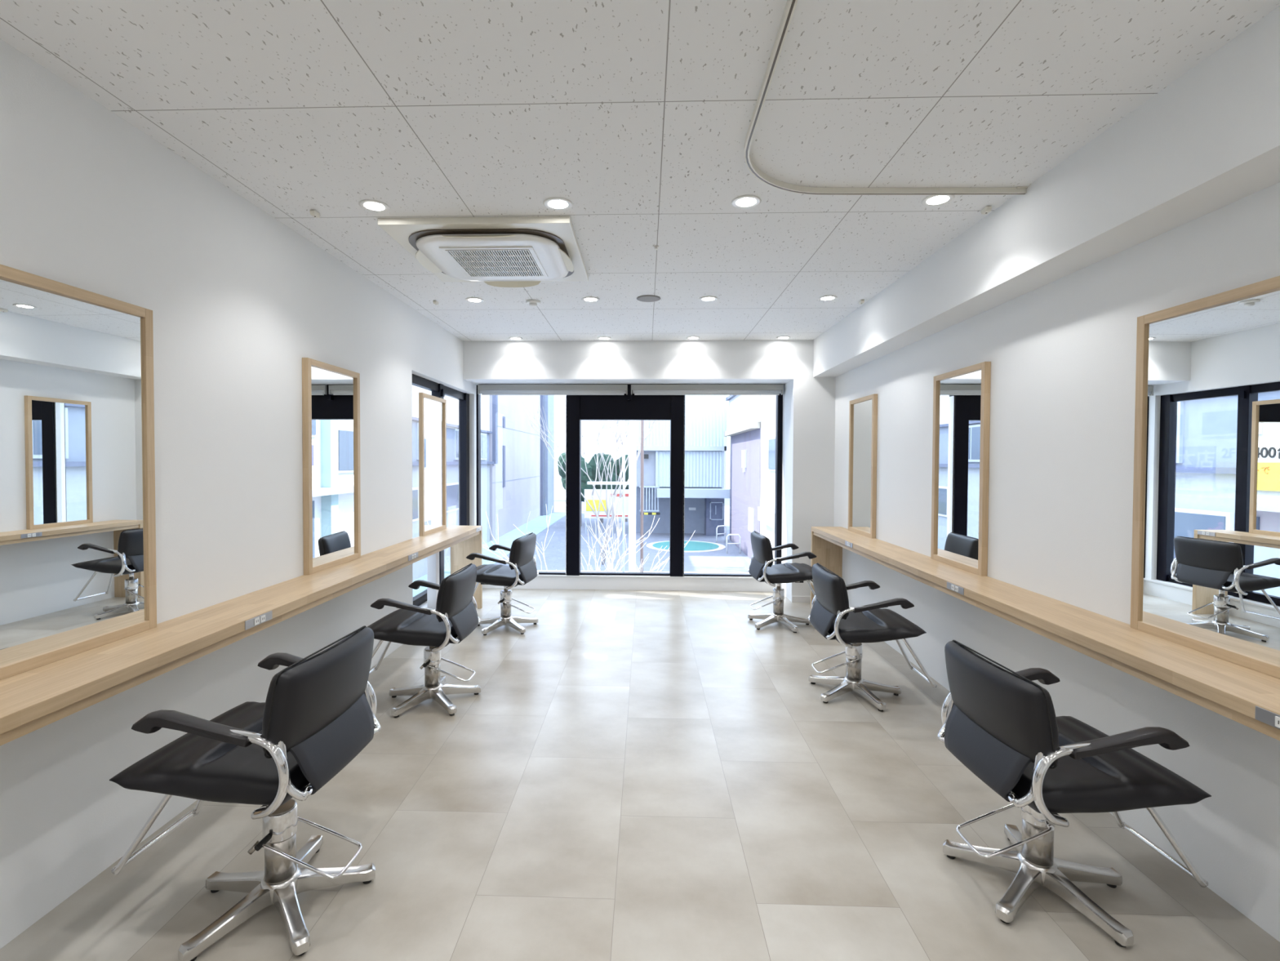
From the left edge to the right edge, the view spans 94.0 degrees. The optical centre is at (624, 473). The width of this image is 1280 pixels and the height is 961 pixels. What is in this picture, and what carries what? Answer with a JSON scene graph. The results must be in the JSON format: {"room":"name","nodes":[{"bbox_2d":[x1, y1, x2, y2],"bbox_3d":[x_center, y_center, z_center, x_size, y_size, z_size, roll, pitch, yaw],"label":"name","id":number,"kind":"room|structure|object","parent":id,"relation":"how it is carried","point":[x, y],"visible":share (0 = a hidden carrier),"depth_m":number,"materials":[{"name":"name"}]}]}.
{"room":"service shop","nodes":[
{"label":"service shop","id":0,"kind":"room"},
{"bbox_2d":[0,38,481,948],"bbox_3d":[-1.860,0.057,2.023,0.160,2.609,9.430,0,1,2],"label":"wall","id":1,"kind":"structure","parent":0,"point":[237,297],"depth_m":2.43,"materials":[{"name":"white paint"}]},
{"bbox_2d":[418,600,426,607],"bbox_3d":[-1.733,1.129,5.659,0.172,0.020,1.800,0,1,2],"label":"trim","id":2,"kind":"structure","parent":1,"relation":"attached to","point":[424,604],"depth_m":5.10,"materials":[{"name":"white"}]},
{"bbox_2d":[412,373,469,605],"bbox_3d":[-1.752,0.143,5.599,0.100,1.953,1.720,0,1,2],"label":"window","id":3,"kind":"structure","parent":1,"relation":"in","point":[439,390],"depth_m":6.33,"materials":[{"name":"black metal"}]},
{"bbox_2d":[0,0,1279,341],"bbox_3d":[0.085,-1.289,1.926,4.043,0.100,9.430,0,1,2],"label":"ceiling","id":4,"kind":"structure","parent":0,"point":[637,114],"depth_m":2.08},
{"bbox_2d":[309,209,319,217],"bbox_3d":[-1.499,-1.252,2.888,0.024,0.025,0.055,0,1,2],"label":"ceiling hook","id":5,"kind":"object","parent":4,"relation":"attached to","point":[315,214],"visible":1,"depth_m":2.87,"materials":[{"name":"white"}]},
{"bbox_2d":[358,199,390,212],"bbox_3d":[-1.182,-1.259,2.817,0.136,0.006,0.136,0,1,2],"label":"recessed light","id":6,"kind":"object","parent":4,"relation":"in","point":[375,206],"visible":1,"depth_m":2.81,"materials":[{"name":"white plastic"}]},
{"bbox_2d":[465,297,484,302],"bbox_3d":[-1.125,-1.294,4.470,0.136,0.006,0.136,0,1,2],"label":"recessed light","id":7,"kind":"object","parent":4,"relation":"in","point":[473,300],"visible":1,"depth_m":4.46,"materials":[{"name":"white plastic"}]},
{"bbox_2d":[377,216,588,287],"bbox_3d":[-0.733,-1.232,3.427,0.960,0.084,0.960,0,1,2],"label":"air conditioner","id":8,"kind":"object","parent":4,"relation":"attached to","point":[520,251],"visible":1,"depth_m":3.20,"materials":[{"name":"white plastic"}]},
{"bbox_2d":[444,248,542,276],"bbox_3d":[-0.733,-1.202,3.428,0.450,0.007,0.456,0,1,2],"label":"grille","id":9,"kind":"object","parent":8,"relation":"attached to","point":[472,262],"depth_m":3.40,"materials":[{"name":"white plastic"}]},
{"bbox_2d":[508,337,522,340],"bbox_3d":[-1.076,-1.324,5.879,0.136,0.006,0.136,0,1,2],"label":"recessed light","id":10,"kind":"object","parent":4,"relation":"in","point":[510,338],"visible":1,"depth_m":5.86,"materials":[{"name":"white plastic"}]},
{"bbox_2d":[525,299,540,306],"bbox_3d":[-0.693,-1.278,4.511,0.112,0.038,0.112,0,1,2],"label":"smoke detector","id":11,"kind":"object","parent":4,"relation":"attached to","point":[533,303],"visible":1,"depth_m":4.48,"materials":[{"name":"white plastic"}]},
{"bbox_2d":[543,197,572,210],"bbox_3d":[-0.313,-1.255,2.786,0.136,0.006,0.136,0,1,2],"label":"recessed light","id":12,"kind":"object","parent":4,"relation":"in","point":[553,203],"visible":1,"depth_m":2.78,"materials":[{"name":"white plastic"}]},
{"bbox_2d":[581,297,599,302],"bbox_3d":[-0.255,-1.290,4.440,0.136,0.006,0.136,0,1,2],"label":"recessed light","id":13,"kind":"object","parent":4,"relation":"in","point":[584,299],"visible":1,"depth_m":4.43,"materials":[{"name":"white"}]},
{"bbox_2d":[596,336,610,339],"bbox_3d":[-0.206,-1.320,5.849,0.136,0.006,0.136,0,1,2],"label":"recessed light","id":14,"kind":"object","parent":4,"relation":"in","point":[601,337],"visible":1,"depth_m":5.84,"materials":[{"name":"white plastic"}]},
{"bbox_2d":[636,294,660,302],"bbox_3d":[0.175,-1.286,4.410,0.176,0.008,0.176,0,1,2],"label":"ceiling speaker","id":15,"kind":"object","parent":4,"relation":"attached to","point":[649,298],"visible":1,"depth_m":4.38,"materials":[{"name":"grey"}]},
{"bbox_2d":[686,336,700,339],"bbox_3d":[0.665,-1.316,5.819,0.136,0.006,0.136,0,1,2],"label":"recessed light","id":16,"kind":"object","parent":4,"relation":"in","point":[689,337],"visible":1,"depth_m":5.80,"materials":[{"name":"white plastic"}]},
{"bbox_2d":[699,296,717,301],"bbox_3d":[0.616,-1.286,4.410,0.136,0.006,0.136,0,1,2],"label":"recessed light","id":17,"kind":"object","parent":4,"relation":"in","point":[704,298],"visible":1,"depth_m":4.40,"materials":[{"name":"white plastic"}]},
{"bbox_2d":[731,195,760,208],"bbox_3d":[0.559,-1.251,2.756,0.136,0.006,0.136,0,1,2],"label":"recessed light","id":18,"kind":"object","parent":4,"relation":"in","point":[745,201],"visible":1,"depth_m":2.75,"materials":[{"name":"white"}]},
{"bbox_2d":[776,336,790,339],"bbox_3d":[1.535,-1.312,5.788,0.136,0.006,0.136,0,1,2],"label":"recessed light","id":19,"kind":"object","parent":4,"relation":"in","point":[778,337],"visible":1,"depth_m":5.77,"materials":[{"name":"white plastic"}]},
{"bbox_2d":[817,295,837,301],"bbox_3d":[1.486,-1.282,4.380,0.136,0.006,0.136,0,1,2],"label":"recessed light","id":20,"kind":"object","parent":4,"relation":"in","point":[825,298],"visible":1,"depth_m":4.37,"materials":[{"name":"white plastic"}]},
{"bbox_2d":[858,299,864,304],"bbox_3d":[1.761,-1.273,4.445,0.024,0.025,0.055,0,1,2],"label":"ceiling hook","id":21,"kind":"object","parent":4,"relation":"attached to","point":[861,301],"visible":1,"depth_m":4.43,"materials":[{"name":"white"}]},
{"bbox_2d":[743,0,1027,195],"bbox_3d":[0.629,-1.216,1.580,1.014,0.024,2.922,1,1,28],"label":"rail","id":22,"kind":"object","parent":4,"relation":"attached to","point":[790,6],"visible":1,"depth_m":2.60,"materials":[{"name":"white metal"}]},
{"bbox_2d":[921,195,955,206],"bbox_3d":[1.428,-1.247,2.726,0.136,0.006,0.136,0,1,2],"label":"recessed light","id":23,"kind":"object","parent":4,"relation":"in","point":[932,200],"visible":0.88,"depth_m":2.73,"materials":[{"name":"white plastic"}]},
{"bbox_2d":[980,205,991,214],"bbox_3d":[1.704,-1.238,2.817,0.024,0.025,0.055,0,1,2],"label":"ceiling hook","id":24,"kind":"object","parent":4,"relation":"attached to","point":[986,210],"visible":1,"depth_m":2.81,"materials":[{"name":"white"}]},
{"bbox_2d":[0,588,1279,960],"bbox_3d":[0.073,1.431,1.945,4.043,0.120,9.350,0,1,2],"label":"floor","id":25,"kind":"structure","parent":0,"point":[629,775],"depth_m":2.26,"materials":[{"name":"tile"}]},
{"bbox_2d":[0,525,482,745],"bbox_3d":[-1.651,0.979,1.590,0.296,0.785,8.220,0,1,2],"label":"countertop","id":26,"kind":"structure","parent":25,"relation":"on","point":[33,700],"depth_m":2.13,"materials":[{"name":"brown wood"}]},
{"bbox_2d":[0,264,156,679],"bbox_3d":[-1.766,-0.007,1.919,0.033,1.171,0.583,0,1,2],"label":"wall mirror","id":27,"kind":"object","parent":26,"relation":"on","point":[77,517],"visible":1,"depth_m":1.90,"materials":[{"name":"brown wood"}]},
{"bbox_2d":[244,610,271,630],"bbox_3d":[-1.470,0.591,2.401,0.007,0.035,0.166,0,1,2],"label":"power outlet","id":28,"kind":"object","parent":26,"relation":"attached to","point":[256,620],"visible":1,"depth_m":2.39,"materials":[{"name":"silver metal"}]},
{"bbox_2d":[254,617,259,625],"bbox_3d":[-1.470,0.591,2.384,0.003,0.026,0.028,0,1,2],"label":"socket","id":29,"kind":"object","parent":28,"relation":"attached to","point":[256,619],"depth_m":2.38,"materials":[{"name":"grey plastic"}]},
{"bbox_2d":[260,614,265,622],"bbox_3d":[-1.468,0.590,2.422,0.003,0.026,0.028,0,1,2],"label":"socket","id":30,"kind":"object","parent":28,"relation":"attached to","point":[262,616],"depth_m":2.42,"materials":[{"name":"grey plastic"}]},
{"bbox_2d":[302,357,360,574],"bbox_3d":[-1.711,-0.041,3.509,0.033,1.171,0.584,0,1,2],"label":"wall mirror","id":31,"kind":"object","parent":26,"relation":"on","point":[331,393],"visible":1,"depth_m":3.46,"materials":[{"name":"brown wood"}]},
{"bbox_2d":[408,551,417,560],"bbox_3d":[-1.415,0.556,3.994,0.007,0.035,0.166,0,1,2],"label":"power outlet","id":32,"kind":"object","parent":26,"relation":"attached to","point":[415,555],"visible":1,"depth_m":3.98,"materials":[{"name":"silver metal"}]},
{"bbox_2d":[418,392,446,536],"bbox_3d":[-1.653,-0.076,5.152,0.033,1.171,0.577,0,1,2],"label":"wall mirror","id":33,"kind":"object","parent":26,"relation":"on","point":[432,409],"visible":1,"depth_m":5.11,"materials":[{"name":"white mirror"}]},
{"bbox_2d":[423,397,444,530],"bbox_3d":[-1.654,-0.076,5.152,0.005,1.103,0.507,0,1,2],"label":"mirror glass","id":34,"kind":"object","parent":33,"relation":"on","point":[433,407],"depth_m":5.16,"materials":[{"name":"silver metal"}]},
{"bbox_2d":[475,526,481,532],"bbox_3d":[-1.360,0.523,5.563,0.007,0.035,0.166,0,1,2],"label":"power outlet","id":35,"kind":"object","parent":26,"relation":"attached to","point":[477,529],"visible":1,"depth_m":5.54,"materials":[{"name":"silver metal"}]},
{"bbox_2d":[109,625,381,960],"bbox_3d":[-1.179,0.951,1.897,0.681,0.831,0.552,0,1,4],"label":"chair","id":36,"kind":"object","parent":25,"relation":"on","point":[317,713],"visible":1,"depth_m":1.77,"materials":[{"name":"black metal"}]},
{"bbox_2d":[367,563,480,717],"bbox_3d":[-1.210,0.945,3.493,0.685,0.774,0.554,0,1,3],"label":"chair","id":37,"kind":"object","parent":25,"relation":"on","point":[455,616],"visible":0.96,"depth_m":3.38,"materials":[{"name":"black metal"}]},
{"bbox_2d":[466,532,538,635],"bbox_3d":[-1.096,0.909,5.040,0.676,0.780,0.561,0,1,8],"label":"chair","id":38,"kind":"object","parent":25,"relation":"on","point":[522,569],"visible":0.87,"depth_m":4.92,"materials":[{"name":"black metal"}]},
{"bbox_2d":[747,530,816,632],"bbox_3d":[1.419,0.914,5.150,0.664,0.785,0.550,0,1,0],"label":"chair","id":39,"kind":"object","parent":25,"relation":"on","point":[761,568],"visible":0.92,"depth_m":5.05,"materials":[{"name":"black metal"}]},
{"bbox_2d":[807,562,937,711],"bbox_3d":[1.483,0.961,3.616,0.664,0.759,0.550,0,1,3],"label":"chair","id":40,"kind":"object","parent":25,"relation":"on","point":[831,615],"visible":1,"depth_m":3.51,"materials":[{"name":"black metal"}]},
{"bbox_2d":[810,526,1279,740],"bbox_3d":[1.781,0.993,1.546,0.287,0.785,8.370,0,1,2],"label":"countertop","id":41,"kind":"structure","parent":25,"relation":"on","point":[1230,690],"depth_m":2.20,"materials":[{"name":"brown wood"}]},
{"bbox_2d":[844,540,853,547],"bbox_3d":[1.744,0.555,4.655,0.007,0.035,0.166,0,1,2],"label":"power outlet","id":42,"kind":"object","parent":41,"relation":"attached to","point":[846,543],"visible":1,"depth_m":4.64,"materials":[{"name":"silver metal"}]},
{"bbox_2d":[848,394,877,537],"bbox_3d":[2.036,-0.061,5.130,0.033,1.171,0.576,0,1,2],"label":"wall mirror","id":43,"kind":"object","parent":41,"relation":"on","point":[863,411],"visible":1,"depth_m":5.09,"materials":[{"name":"brown wood"}]},
{"bbox_2d":[850,399,871,533],"bbox_3d":[2.037,-0.061,5.130,0.005,1.103,0.506,0,1,2],"label":"mirror glass","id":44,"kind":"object","parent":43,"relation":"on","point":[860,409],"depth_m":5.14,"materials":[{"name":"silver metal"}]},
{"bbox_2d":[946,581,964,595],"bbox_3d":[1.688,0.589,3.056,0.007,0.035,0.166,0,1,2],"label":"power outlet","id":45,"kind":"object","parent":41,"relation":"attached to","point":[951,586],"visible":1,"depth_m":3.04,"materials":[{"name":"silver metal"}]},
{"bbox_2d":[930,361,991,576],"bbox_3d":[1.981,-0.027,3.549,0.033,1.171,0.580,0,1,2],"label":"wall mirror","id":46,"kind":"object","parent":41,"relation":"on","point":[961,397],"visible":1,"depth_m":3.50,"materials":[{"name":"brown wood"}]},
{"bbox_2d":[935,369,981,567],"bbox_3d":[1.981,-0.027,3.549,0.005,1.103,0.510,0,1,2],"label":"mirror glass","id":47,"kind":"object","parent":46,"relation":"on","point":[958,393],"depth_m":3.54,"materials":[{"name":"silver metal"}]},
{"bbox_2d":[1129,275,1279,678],"bbox_3d":[1.926,0.006,1.962,0.033,1.171,0.584,0,1,2],"label":"wall mirror","id":48,"kind":"object","parent":41,"relation":"on","point":[1206,553],"visible":1,"depth_m":1.96,"materials":[{"name":"brown wood"}]},
{"bbox_2d":[1254,705,1279,728],"bbox_3d":[1.633,0.623,1.468,0.007,0.035,0.166,0,1,2],"label":"power outlet","id":49,"kind":"object","parent":41,"relation":"attached to","point":[1261,714],"visible":1,"depth_m":1.52,"materials":[{"name":"silver metal"}]},
{"bbox_2d":[1275,715,1279,728],"bbox_3d":[1.632,0.622,1.485,0.003,0.026,0.028,0,1,2],"label":"socket","id":50,"kind":"object","parent":49,"relation":"attached to","point":[1277,717],"depth_m":1.49,"materials":[{"name":"white plastic"}]},
{"bbox_2d":[937,639,1211,946],"bbox_3d":[1.467,0.996,1.982,0.664,0.759,0.550,0,1,-1],"label":"chair","id":51,"kind":"object","parent":25,"relation":"on","point":[1004,726],"visible":1,"depth_m":1.86,"materials":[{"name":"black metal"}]},
{"bbox_2d":[462,339,835,601],"bbox_3d":[0.232,-0.028,6.332,3.723,2.609,0.670,0,1,2],"label":"wall","id":52,"kind":"structure","parent":0,"point":[808,438],"depth_m":5.96,"materials":[{"name":"white paint"}]},
{"bbox_2d":[476,385,567,574],"bbox_3d":[-1.140,0.075,6.567,1.027,2.069,0.100,0,1,2],"label":"window","id":53,"kind":"structure","parent":52,"relation":"in","point":[478,397],"depth_m":6.54,"materials":[{"name":"black metal"}]},
{"bbox_2d":[477,384,627,395],"bbox_3d":[-0.776,-0.893,6.410,1.607,0.110,0.070,0,1,2],"label":"roller blind","id":54,"kind":"object","parent":53,"relation":"attached to","point":[485,389],"visible":1,"depth_m":6.39,"materials":[{"name":"grey fabric"}]},
{"bbox_2d":[565,384,684,576],"bbox_3d":[0.000,0.082,6.502,1.290,2.065,0.190,0,1,2],"label":"door","id":55,"kind":"structure","parent":52,"relation":"in","point":[580,407],"depth_m":6.46,"materials":[{"name":"black metal"}]},
{"bbox_2d":[482,574,781,591],"bbox_3d":[0.030,1.193,6.554,3.314,0.157,0.132,0,1,2],"label":"window sill","id":56,"kind":"structure","parent":52,"relation":"attached to","point":[540,581],"depth_m":6.49,"materials":[{"name":"white"}]},
{"bbox_2d":[631,384,783,395],"bbox_3d":[0.868,-0.886,6.353,1.607,0.110,0.070,0,1,2],"label":"roller blind","id":57,"kind":"object","parent":52,"relation":"attached to","point":[637,389],"visible":1,"depth_m":6.33,"materials":[{"name":"grey fabric"}]},
{"bbox_2d":[683,393,782,576],"bbox_3d":[1.161,0.085,6.487,1.058,2.069,0.100,0,1,2],"label":"window","id":58,"kind":"structure","parent":52,"relation":"in","point":[779,407],"depth_m":6.43,"materials":[{"name":"black metal"}]},
{"bbox_2d":[791,595,810,602],"bbox_3d":[1.872,1.261,5.963,0.409,0.060,0.008,0,1,2],"label":"baseboard","id":59,"kind":"structure","parent":52,"relation":"attached to","point":[794,598],"depth_m":5.96,"materials":[{"name":"white"}]},
{"bbox_2d":[833,182,1279,942],"bbox_3d":[2.020,0.074,1.888,0.160,2.609,9.430,0,1,2],"label":"wall","id":60,"kind":"structure","parent":0,"point":[1061,353],"depth_m":2.58,"materials":[{"name":"white paint"}]},
{"bbox_2d":[813,5,1279,377],"bbox_3d":[1.827,-1.042,1.616,0.219,0.366,8.600,0,1,2],"label":"beam","id":61,"kind":"structure","parent":60,"relation":"attached to","point":[1207,142],"depth_m":2.17,"materials":[{"name":"white paint"}]},
{"label":"outside","id":62,"kind":"structure","parent":0,"visible":0},
{"bbox_2d":[494,476,749,572],"bbox_3d":[2.504,2.763,72.532,120.000,0.200,175.000,0,1,2],"label":"ground","id":63,"kind":"structure","parent":62,"point":[718,561],"depth_m":27.47,"materials":[{"name":"concrete"}]},
{"bbox_2d":[412,385,493,580],"bbox_3d":[-10.300,-2.133,16.476,6.250,11.900,28.300,0,1,2],"label":"office building","id":64,"kind":"structure","parent":63,"relation":"on","point":[420,567],"depth_m":24.59,"materials":[{"name":"tile"}]},
{"bbox_2d":[488,395,554,540],"bbox_3d":[-9.316,-4.175,39.518,6.600,15.000,17.500,0,1,2],"label":"building","id":65,"kind":"structure","parent":63,"relation":"on","point":[522,473],"depth_m":37.22,"materials":[{"name":"blue stone"}]},
{"bbox_2d":[557,452,584,489],"bbox_3d":[-4.332,0.604,49.764,2.490,5.043,2.341,0,1,2],"label":"evergreen tree","id":66,"kind":"object","parent":63,"relation":"on","point":[562,473],"visible":0.21,"depth_m":49.09,"materials":[{"name":"green plant"}]},
{"bbox_2d":[581,459,595,525],"bbox_3d":[-2.791,1.251,38.159,1.838,4.260,1.687,0,1,2],"label":"evergreen tree","id":67,"kind":"object","parent":63,"relation":"on","point":[584,478],"visible":0.34,"depth_m":37.54,"materials":[{"name":"green plant"}]},
{"bbox_2d":[522,395,659,564],"bbox_3d":[-0.935,-0.602,24.310,6.820,8.598,3.417,0,1,6],"label":"bare tree","id":68,"kind":"object","parent":63,"relation":"on","point":[614,495],"visible":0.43,"depth_m":24.12,"materials":[{"name":"white plant"}]},
{"bbox_2d":[554,395,629,500],"bbox_3d":[-0.212,-8.185,64.862,21.000,22.000,6.050,0,1,2],"label":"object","id":69,"kind":"structure","parent":63,"relation":"on","point":[559,400],"depth_m":62.12,"materials":[{"name":"tile"}]},
{"bbox_2d":[587,453,619,523],"bbox_3d":[-1.470,0.975,40.083,2.213,4.738,2.057,0,1,2],"label":"evergreen tree","id":70,"kind":"object","parent":63,"relation":"on","point":[592,463],"visible":0.38,"depth_m":39.37,"materials":[{"name":"green plant"}]},
{"bbox_2d":[584,488,628,533],"bbox_3d":[-0.976,2.199,34.149,2.700,2.550,0.120,0,1,2],"label":"banner","id":71,"kind":"object","parent":63,"relation":"on","point":[588,492],"visible":0.48,"depth_m":34.10,"materials":[{"name":"white paint"}]},
{"bbox_2d":[614,454,628,521],"bbox_3d":[0.153,1.027,41.067,1.858,4.605,1.635,0,1,2],"label":"evergreen tree","id":72,"kind":"object","parent":63,"relation":"on","point":[618,471],"visible":0.18,"depth_m":40.43,"materials":[{"name":"green plant"}]},
{"bbox_2d":[635,395,729,535],"bbox_3d":[3.273,-4.037,35.380,5.150,15.000,6.900,0,1,2],"label":"building","id":73,"kind":"structure","parent":63,"relation":"on","point":[705,415],"depth_m":33.02,"materials":[{"name":"concrete"}]},
{"bbox_2d":[644,453,648,458],"bbox_3d":[1.170,-0.915,32.867,0.250,0.250,0.400,0,1,2],"label":"lamp","id":74,"kind":"object","parent":73,"relation":"attached to","point":[646,455],"depth_m":32.66,"materials":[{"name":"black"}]},
{"bbox_2d":[657,451,721,487],"bbox_3d":[3.577,-0.222,33.123,3.550,1.970,0.150,0,1,2],"label":"roller shutter","id":75,"kind":"object","parent":73,"relation":"hanging from","point":[702,468],"depth_m":33.03,"materials":[{"name":"white metal"}]},
{"bbox_2d":[646,540,725,552],"bbox_3d":[2.971,3.572,29.297,3.860,0.045,3.860,0,1,2],"label":"turntable","id":76,"kind":"object","parent":63,"relation":"on","point":[692,546],"visible":0.85,"depth_m":28.94,"materials":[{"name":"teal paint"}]},
{"bbox_2d":[715,524,726,542],"bbox_3d":[4.954,3.129,30.720,0.670,0.884,0.070,-1,1,-32],"label":"rail","id":77,"kind":"object","parent":63,"relation":"on","point":[717,533],"visible":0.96,"depth_m":30.67,"materials":[{"name":"white metal"}]},
{"bbox_2d":[725,533,741,553],"bbox_3d":[4.929,3.207,27.120,0.670,0.884,0.070,0,1,2],"label":"rail","id":78,"kind":"object","parent":63,"relation":"on","point":[726,543],"visible":1,"depth_m":27.09,"materials":[{"name":"white metal"}]},
{"bbox_2d":[724,395,760,558],"bbox_3d":[8.288,-0.124,27.607,6.350,7.550,8.350,0,1,2],"label":"building","id":79,"kind":"structure","parent":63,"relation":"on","point":[744,430],"depth_m":26.83,"materials":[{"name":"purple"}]},
{"bbox_2d":[744,395,776,570],"bbox_3d":[7.762,-0.103,16.041,6.600,8.000,14.600,0,1,2],"label":"building","id":80,"kind":"structure","parent":63,"relation":"on","point":[766,511],"depth_m":21.84,"materials":[{"name":"concrete"}]},
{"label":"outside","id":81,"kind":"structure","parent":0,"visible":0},
{"bbox_2d":[413,512,565,596],"bbox_3d":[-6.088,3.565,28.311,1.900,0.030,38.000,0,1,2],"label":"pavement","id":82,"kind":"structure","parent":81,"point":[538,524],"depth_m":32.12,"materials":[{"name":"grey concrete"}]},
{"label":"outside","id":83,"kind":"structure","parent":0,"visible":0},
{"bbox_2d":[537,569,749,573],"bbox_3d":[-0.270,3.852,15.805,10.600,0.040,13.400,0,1,2],"label":"sidewalk","id":84,"kind":"structure","parent":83,"point":[537,570],"depth_m":22.34,"materials":[{"name":"grey concrete"}]},
{"bbox_2d":[482,504,694,572],"bbox_3d":[-0.721,2.251,10.722,4.197,3.474,2.340,0,1,-6],"label":"bare tree","id":85,"kind":"object","parent":84,"relation":"on","point":[608,568],"visible":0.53,"depth_m":10.36,"materials":[{"name":"white plant"}]},
{"bbox_2d":[586,420,636,572],"bbox_3d":[-0.214,-0.601,14.507,1.400,9.000,0.176,0,1,2],"label":"utility pole","id":86,"kind":"object","parent":84,"relation":"on","point":[632,482],"visible":0.39,"depth_m":14.45,"materials":[{"name":"white paint"}]},
{"bbox_2d":[622,420,625,572],"bbox_3d":[-0.029,-0.154,17.012,0.070,8.000,0.068,0,1,2],"label":"lamp post","id":87,"kind":"object","parent":84,"relation":"on","point":[624,421],"visible":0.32,"depth_m":17.00,"materials":[{"name":"silver metal"}]},
{"bbox_2d":[640,420,644,572],"bbox_3d":[0.579,-1.216,19.971,0.100,10.000,0.098,0,1,2],"label":"sign pole","id":88,"kind":"object","parent":84,"relation":"on","point":[642,421],"visible":0.32,"depth_m":19.97,"materials":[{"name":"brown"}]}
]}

